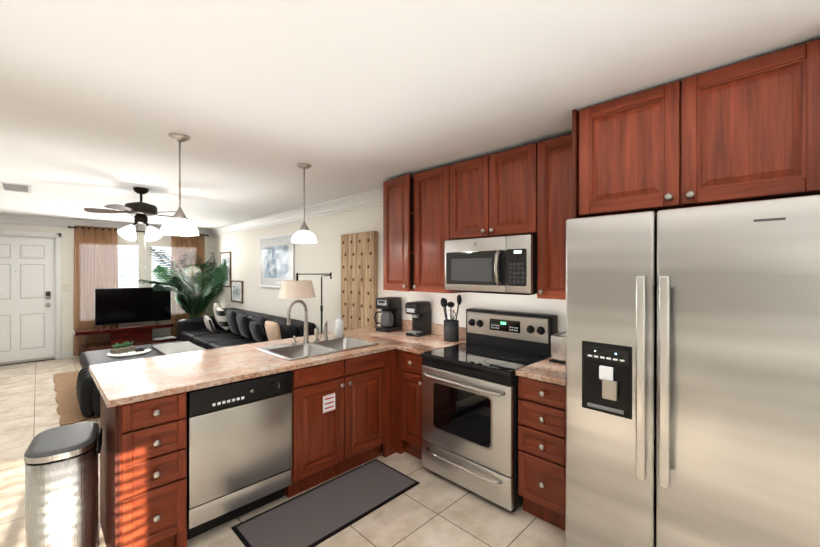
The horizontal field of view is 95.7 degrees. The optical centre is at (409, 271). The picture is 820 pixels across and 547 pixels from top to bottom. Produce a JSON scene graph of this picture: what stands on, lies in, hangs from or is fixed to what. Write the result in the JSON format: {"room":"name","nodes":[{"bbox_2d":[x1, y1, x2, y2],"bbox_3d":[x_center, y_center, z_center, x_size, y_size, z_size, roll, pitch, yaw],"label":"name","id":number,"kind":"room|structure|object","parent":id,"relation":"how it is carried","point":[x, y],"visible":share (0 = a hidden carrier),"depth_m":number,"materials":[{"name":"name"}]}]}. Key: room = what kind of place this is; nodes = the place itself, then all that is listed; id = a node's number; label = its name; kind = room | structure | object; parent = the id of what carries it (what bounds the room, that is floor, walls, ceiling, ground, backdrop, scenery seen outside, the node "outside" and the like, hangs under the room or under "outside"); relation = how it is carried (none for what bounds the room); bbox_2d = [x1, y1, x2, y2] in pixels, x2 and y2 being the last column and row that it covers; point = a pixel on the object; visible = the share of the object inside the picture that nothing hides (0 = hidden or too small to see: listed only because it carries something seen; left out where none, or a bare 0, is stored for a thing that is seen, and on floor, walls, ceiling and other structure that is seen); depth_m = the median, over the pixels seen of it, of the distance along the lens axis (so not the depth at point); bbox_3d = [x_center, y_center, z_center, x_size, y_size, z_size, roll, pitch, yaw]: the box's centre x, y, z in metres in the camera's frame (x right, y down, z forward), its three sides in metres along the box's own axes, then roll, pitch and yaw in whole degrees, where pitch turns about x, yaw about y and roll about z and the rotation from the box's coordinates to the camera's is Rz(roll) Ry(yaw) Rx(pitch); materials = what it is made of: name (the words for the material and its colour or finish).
{"room":"kitchen","nodes":[
{"label":"kitchen","id":0,"kind":"room"},
{"bbox_2d":[0,224,213,352],"bbox_3d":[-5.876,0.292,6.610,0.160,2.400,4.680,0,0,45],"label":"wall","id":1,"kind":"structure","parent":0,"point":[67,252],"depth_m":6.48,"materials":[{"name":"white paint"}]},
{"bbox_2d":[0,230,61,365],"bbox_3d":[-6.417,0.417,6.032,0.192,2.152,1.089,0,0,45],"label":"entry door","id":2,"kind":"structure","parent":1,"relation":"in","point":[30,299],"depth_m":6.13,"materials":[{"name":"white"}]},
{"bbox_2d":[64,285,69,291],"bbox_3d":[-5.943,0.282,6.422,0.010,0.120,0.080,0,0,45],"label":"switch plate","id":3,"kind":"object","parent":1,"relation":"attached to","point":[66,288],"visible":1,"depth_m":6.42,"materials":[{"name":"beige plastic"}]},
{"bbox_2d":[62,351,78,358],"bbox_3d":[-5.147,1.440,7.219,0.016,0.100,2.393,0,0,45],"label":"baseboard","id":4,"kind":"structure","parent":1,"relation":"attached to","point":[67,354],"depth_m":6.42,"materials":[{"name":"white"}]},
{"bbox_2d":[0,214,209,236],"bbox_3d":[-5.785,-0.832,6.509,0.108,0.148,4.110,0,0,45],"label":"crown molding","id":5,"kind":"structure","parent":1,"relation":"attached to","point":[4,218],"depth_m":6.32,"materials":[{"name":"white"}]},
{"bbox_2d":[68,225,208,355],"bbox_3d":[-5.105,0.327,7.169,0.140,2.267,2.220,0,0,45],"label":"curtain","id":6,"kind":"object","parent":1,"relation":"attached to","point":[95,257],"visible":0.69,"depth_m":6.65,"materials":[{"name":"brown fabric"}]},
{"bbox_2d":[118,245,161,287],"bbox_3d":[-5.205,0.193,7.226,0.140,1.399,1.920,0,0,45],"label":"window frames","id":7,"kind":"structure","parent":1,"relation":"in","point":[138,267],"depth_m":7.18,"materials":[{"name":"white"}]},
{"bbox_2d":[118,245,170,287],"bbox_3d":[-5.194,0.179,7.215,0.041,1.366,1.844,0,0,45],"label":"window blinds","id":8,"kind":"object","parent":7,"relation":"attached to","point":[131,264],"visible":0.19,"depth_m":7.08,"materials":[{"name":"white plastic"}]},
{"bbox_2d":[0,356,564,546],"bbox_3d":[-1.768,1.563,2.513,12.050,0.120,4.960,0,0,45],"label":"floor","id":9,"kind":"structure","parent":0,"point":[432,509],"depth_m":2.35,"materials":[{"name":"tile"}]},
{"bbox_2d":[24,422,101,546],"bbox_3d":[-1.759,1.168,1.869,0.411,0.674,0.335,0,0,45],"label":"trash can","id":10,"kind":"object","parent":9,"relation":"on","point":[61,486],"visible":1,"depth_m":1.74,"materials":[{"name":"silver metal"}]},
{"bbox_2d":[53,371,99,425],"bbox_3d":[-3.738,1.490,5.035,2.543,0.011,1.574,0,0,45],"label":"jute rug","id":11,"kind":"object","parent":9,"relation":"on","point":[68,410],"visible":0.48,"depth_m":4.31,"materials":[{"name":"beige wicker"}]},
{"bbox_2d":[76,341,182,416],"bbox_3d":[-3.361,1.265,4.668,1.688,0.435,1.282,0,0,45],"label":"ottoman","id":12,"kind":"object","parent":11,"relation":"on","point":[88,394],"visible":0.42,"depth_m":4.00,"materials":[{"name":"grey leather"}]},
{"bbox_2d":[107,341,150,356],"bbox_3d":[-3.622,0.975,4.794,0.460,0.149,0.460,0,0,45],"label":"tray","id":13,"kind":"object","parent":12,"relation":"on","point":[126,349],"visible":1,"depth_m":4.73,"materials":[{"name":"white ceramic"}]},
{"bbox_2d":[151,341,206,354],"bbox_3d":[-3.095,1.161,5.004,0.950,0.284,0.494,0,0,45],"label":"throw blanket","id":14,"kind":"object","parent":12,"relation":"on","point":[175,348],"visible":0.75,"depth_m":5.02,"materials":[{"name":"white fabric"}]},
{"bbox_2d":[73,321,176,351],"bbox_3d":[-5.056,1.234,6.720,0.510,0.515,1.530,0,0,45],"label":"tv console","id":15,"kind":"object","parent":9,"relation":"on","point":[138,334],"visible":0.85,"depth_m":6.52,"materials":[{"name":"brown wood"}]},
{"bbox_2d":[95,287,170,327],"bbox_3d":[-5.007,0.631,6.753,0.250,0.680,1.120,0,0,45],"label":"television","id":16,"kind":"object","parent":15,"relation":"on","point":[113,306],"visible":0.98,"depth_m":6.70,"materials":[{"name":"black plastic"}]},
{"bbox_2d":[100,392,186,546],"bbox_3d":[-1.521,1.072,2.100,0.641,0.864,0.303,0,0,45],"label":"base cabinet","id":17,"kind":"object","parent":9,"relation":"on","point":[143,454],"depth_m":1.88,"materials":[{"name":"brown wood"}]},
{"bbox_2d":[138,247,227,317],"bbox_3d":[-4.165,0.509,6.913,1.504,1.964,1.402,0,0,45],"label":"palm plant","id":18,"kind":"object","parent":9,"relation":"on","point":[186,300],"visible":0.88,"depth_m":7.08,"materials":[{"name":"green plant"}]},
{"bbox_2d":[187,371,291,539],"bbox_3d":[-1.171,1.071,2.392,0.624,0.856,0.591,0,0,45],"label":"dishwasher","id":19,"kind":"object","parent":9,"relation":"on","point":[239,448],"visible":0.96,"depth_m":2.16,"materials":[{"name":"silver metal"}]},
{"bbox_2d":[177,303,315,348],"bbox_3d":[-2.655,1.032,5.791,3.520,0.923,0.948,0,0,45],"label":"sofa","id":20,"kind":"object","parent":9,"relation":"on","point":[223,327],"visible":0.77,"depth_m":5.70,"materials":[{"name":"black leather"}]},
{"bbox_2d":[278,272,331,333],"bbox_3d":[-1.260,0.753,4.431,0.525,1.490,0.565,0,0,45],"label":"floor lamp","id":21,"kind":"object","parent":9,"relation":"on","point":[293,289],"visible":0.73,"depth_m":4.28,"materials":[{"name":"beige fabric"}]},
{"bbox_2d":[231,459,418,546],"bbox_3d":[-0.489,1.498,2.402,0.492,0.008,1.115,0,0,45],"label":"kitchen mat","id":22,"kind":"object","parent":9,"relation":"on","point":[315,516],"visible":1,"depth_m":2.33,"materials":[{"name":"black plastic"}]},
{"bbox_2d":[382,350,565,530],"bbox_3d":[0.375,1.070,2.988,2.070,0.864,0.650,0,0,45],"label":"base cabinet","id":23,"kind":"object","parent":9,"relation":"on","point":[541,446],"depth_m":2.23,"materials":[{"name":"brown wood"}]},
{"bbox_2d":[89,317,440,407],"bbox_3d":[-0.862,0.569,2.931,0.926,0.134,2.476,0,0,45],"label":"countertop","id":24,"kind":"structure","parent":23,"relation":"on","point":[126,382],"depth_m":2.36,"materials":[{"name":"stone"}]},
{"bbox_2d":[287,300,327,343],"bbox_3d":[-0.861,0.411,3.124,0.102,0.366,0.410,0,0,45],"label":"faucet","id":25,"kind":"object","parent":24,"relation":"on","point":[316,333],"visible":1,"depth_m":3.11,"materials":[{"name":"silver metal"}]},
{"bbox_2d":[257,336,378,360],"bbox_3d":[-0.718,0.685,2.974,0.530,0.180,0.800,0,0,45],"label":"sink","id":26,"kind":"object","parent":24,"relation":"in","point":[299,350],"visible":0.42,"depth_m":3.02,"materials":[{"name":"silver metal"}]},
{"bbox_2d":[335,313,343,336],"bbox_3d":[-0.644,0.483,3.387,0.080,0.219,0.076,0,0,45],"label":"soap bottle","id":27,"kind":"object","parent":26,"relation":"on","point":[339,327],"visible":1,"depth_m":3.36,"materials":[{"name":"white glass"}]},
{"bbox_2d":[374,297,401,331],"bbox_3d":[-0.217,0.431,3.795,0.203,0.335,0.247,0,0,45],"label":"coffee maker","id":28,"kind":"object","parent":24,"relation":"on","point":[391,315],"visible":1,"depth_m":3.73,"materials":[{"name":"black plastic"}]},
{"bbox_2d":[405,301,430,336],"bbox_3d":[0.076,0.442,3.522,0.155,0.315,0.242,0,0,37],"label":"pod coffee maker","id":29,"kind":"object","parent":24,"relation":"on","point":[419,312],"visible":1,"depth_m":3.48,"materials":[{"name":"black plastic"}]},
{"bbox_2d":[397,325,465,353],"bbox_3d":[0.220,0.568,3.144,0.305,0.134,0.646,0,0,45],"label":"countertop","id":30,"kind":"structure","parent":23,"relation":"on","point":[435,340],"depth_m":3.20,"materials":[{"name":"stone"}]},
{"bbox_2d":[441,295,461,341],"bbox_3d":[0.363,0.400,3.262,0.174,0.399,0.176,0,0,45],"label":"utensil crock","id":31,"kind":"object","parent":30,"relation":"on","point":[451,329],"visible":1,"depth_m":3.20,"materials":[{"name":"grey ceramic"}]},
{"bbox_2d":[515,357,565,385],"bbox_3d":[0.991,0.570,2.381,0.344,0.134,0.636,0,0,45],"label":"countertop","id":32,"kind":"structure","parent":23,"relation":"on","point":[544,370],"depth_m":2.24,"materials":[{"name":"stone"}]},
{"bbox_2d":[549,331,565,364],"bbox_3d":[1.071,0.509,2.509,0.160,0.186,0.250,0,0,45],"label":"toaster","id":33,"kind":"object","parent":32,"relation":"on","point":[558,348],"visible":0.4,"depth_m":2.44,"materials":[{"name":"silver metal"}]},
{"bbox_2d":[420,308,556,511],"bbox_3d":[0.560,0.910,2.733,0.752,1.185,0.744,0,0,45],"label":"range","id":34,"kind":"object","parent":9,"relation":"on","point":[470,398],"visible":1,"depth_m":2.55,"materials":[{"name":"silver metal"}]},
{"bbox_2d":[565,194,819,546],"bbox_3d":[1.370,0.616,1.834,0.907,1.772,0.844,0,0,45],"label":"refrigerator","id":35,"kind":"object","parent":9,"relation":"on","point":[692,376],"visible":1,"depth_m":1.52,"materials":[{"name":"grey metal"}]},
{"bbox_2d":[214,204,565,333],"bbox_3d":[-0.463,0.299,3.817,11.450,2.400,0.985,0,0,45],"label":"wall","id":36,"kind":"structure","parent":0,"point":[322,255],"depth_m":4.95,"materials":[{"name":"white paint"}]},
{"bbox_2d":[220,252,230,286],"bbox_3d":[-3.757,-0.046,7.551,0.570,0.710,0.028,0,0,45],"label":"picture","id":37,"kind":"object","parent":36,"relation":"attached to","point":[225,255],"visible":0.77,"depth_m":7.46,"materials":[{"name":"white paper"}]},
{"bbox_2d":[231,280,242,302],"bbox_3d":[-3.325,0.380,7.121,0.570,0.420,0.028,0,0,45],"label":"picture","id":38,"kind":"object","parent":36,"relation":"attached to","point":[236,291],"visible":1,"depth_m":7.09,"materials":[{"name":"white paper"}]},
{"bbox_2d":[260,233,294,288],"bbox_3d":[-2.148,-0.156,5.945,1.175,0.840,0.028,0,0,45],"label":"picture","id":39,"kind":"object","parent":36,"relation":"attached to","point":[277,260],"visible":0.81,"depth_m":5.92,"materials":[{"name":"white paper"}]},
{"bbox_2d":[210,188,382,236],"bbox_3d":[-2.187,-0.830,5.929,6.020,0.148,0.108,0,0,45],"label":"crown molding","id":40,"kind":"structure","parent":36,"relation":"attached to","point":[359,200],"depth_m":5.09,"materials":[{"name":"white"}]},
{"bbox_2d":[341,231,377,330],"bbox_3d":[-0.610,0.320,4.388,0.642,1.555,0.061,0,0,45],"label":"rack","id":41,"kind":"object","parent":36,"relation":"attached to","point":[359,275],"visible":0.56,"depth_m":4.33,"materials":[{"name":"brown wood"}]},
{"bbox_2d":[383,177,398,290],"bbox_3d":[-0.027,-0.345,3.567,0.342,1.040,0.392,0,0,45],"label":"upper cabinet","id":42,"kind":"object","parent":36,"relation":"attached to","point":[390,187],"depth_m":3.47,"materials":[{"name":"brown wood"}]},
{"bbox_2d":[399,176,402,290],"bbox_3d":[0.119,-0.344,3.412,0.173,1.040,0.405,0,0,45],"label":"upper cabinet","id":43,"kind":"object","parent":36,"relation":"attached to","point":[401,177],"depth_m":3.35,"materials":[{"name":"brown wood"}]},
{"bbox_2d":[403,164,464,292],"bbox_3d":[0.278,-0.344,3.254,0.537,1.040,0.405,0,0,45],"label":"upper cabinet","id":44,"kind":"object","parent":36,"relation":"attached to","point":[428,196],"depth_m":3.17,"materials":[{"name":"brown wood"}]},
{"bbox_2d":[446,306,452,318],"bbox_3d":[0.368,0.380,3.453,0.074,0.120,0.007,0,0,45],"label":"electrical outlet plate","id":45,"kind":"object","parent":36,"relation":"attached to","point":[448,311],"visible":0.23,"depth_m":3.44,"materials":[{"name":"white plastic"}]},
{"bbox_2d":[455,142,538,239],"bbox_3d":[0.705,-0.561,2.860,0.745,0.603,0.357,0,0,45],"label":"upper cabinet","id":46,"kind":"object","parent":36,"relation":"attached to","point":[525,190],"depth_m":2.68,"materials":[{"name":"brown wood"}]},
{"bbox_2d":[445,234,536,294],"bbox_3d":[0.663,-0.046,2.820,0.737,0.407,0.473,0,0,45],"label":"microwave","id":47,"kind":"object","parent":46,"relation":"attached to","point":[502,265],"visible":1,"depth_m":2.63,"materials":[{"name":"silver metal"}]},
{"bbox_2d":[523,134,571,299],"bbox_3d":[1.069,-0.342,2.498,0.406,1.040,0.357,0,0,45],"label":"upper cabinet","id":48,"kind":"object","parent":36,"relation":"attached to","point":[555,154],"depth_m":2.39,"materials":[{"name":"brown wood"}]},
{"bbox_2d":[572,39,819,217],"bbox_3d":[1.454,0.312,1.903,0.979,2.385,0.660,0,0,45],"label":"upper cabinet","id":49,"kind":"object","parent":36,"relation":"attached to","point":[747,130],"visible":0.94,"depth_m":1.63,"materials":[{"name":"brown wood"}]},
{"bbox_2d":[0,0,819,228],"bbox_3d":[-1.768,-0.957,2.506,12.050,0.120,4.960,0,0,45],"label":"ceiling","id":50,"kind":"structure","parent":0,"point":[256,101],"depth_m":1.75,"materials":[{"name":"white paint"}]},
{"bbox_2d":[0,182,31,192],"bbox_3d":[-4.209,-0.895,3.960,0.520,0.012,0.240,0,0,45],"label":"ceiling vent","id":51,"kind":"object","parent":50,"relation":"in","point":[13,187],"visible":1,"depth_m":3.92,"materials":[{"name":"white metal"}]},
{"bbox_2d":[84,187,187,268],"bbox_3d":[-2.926,-0.463,4.045,0.916,0.874,0.931,0,0,45],"label":"ceiling fan","id":52,"kind":"object","parent":50,"relation":"hanging from","point":[140,211],"visible":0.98,"depth_m":3.93,"materials":[{"name":"black metal"}]},
{"bbox_2d":[159,133,198,235],"bbox_3d":[-1.525,-0.571,2.457,0.224,0.648,0.224,0,0,45],"label":"pendant light","id":53,"kind":"object","parent":50,"relation":"hanging from","point":[179,224],"visible":1,"depth_m":2.42,"materials":[{"name":"white glass"}]},
{"bbox_2d":[291,163,316,242],"bbox_3d":[-0.892,-0.573,3.126,0.212,0.648,0.212,0,0,45],"label":"pendant light","id":54,"kind":"object","parent":50,"relation":"hanging from","point":[304,234],"visible":1,"depth_m":3.09,"materials":[{"name":"white glass"}]},
{"label":"outside","id":55,"kind":"structure","parent":0,"visible":0},
{"bbox_2d":[118,248,170,287],"bbox_3d":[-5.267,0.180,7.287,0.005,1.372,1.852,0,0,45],"label":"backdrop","id":56,"kind":"structure","parent":55,"point":[135,267],"depth_m":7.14,"materials":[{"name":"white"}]}
]}

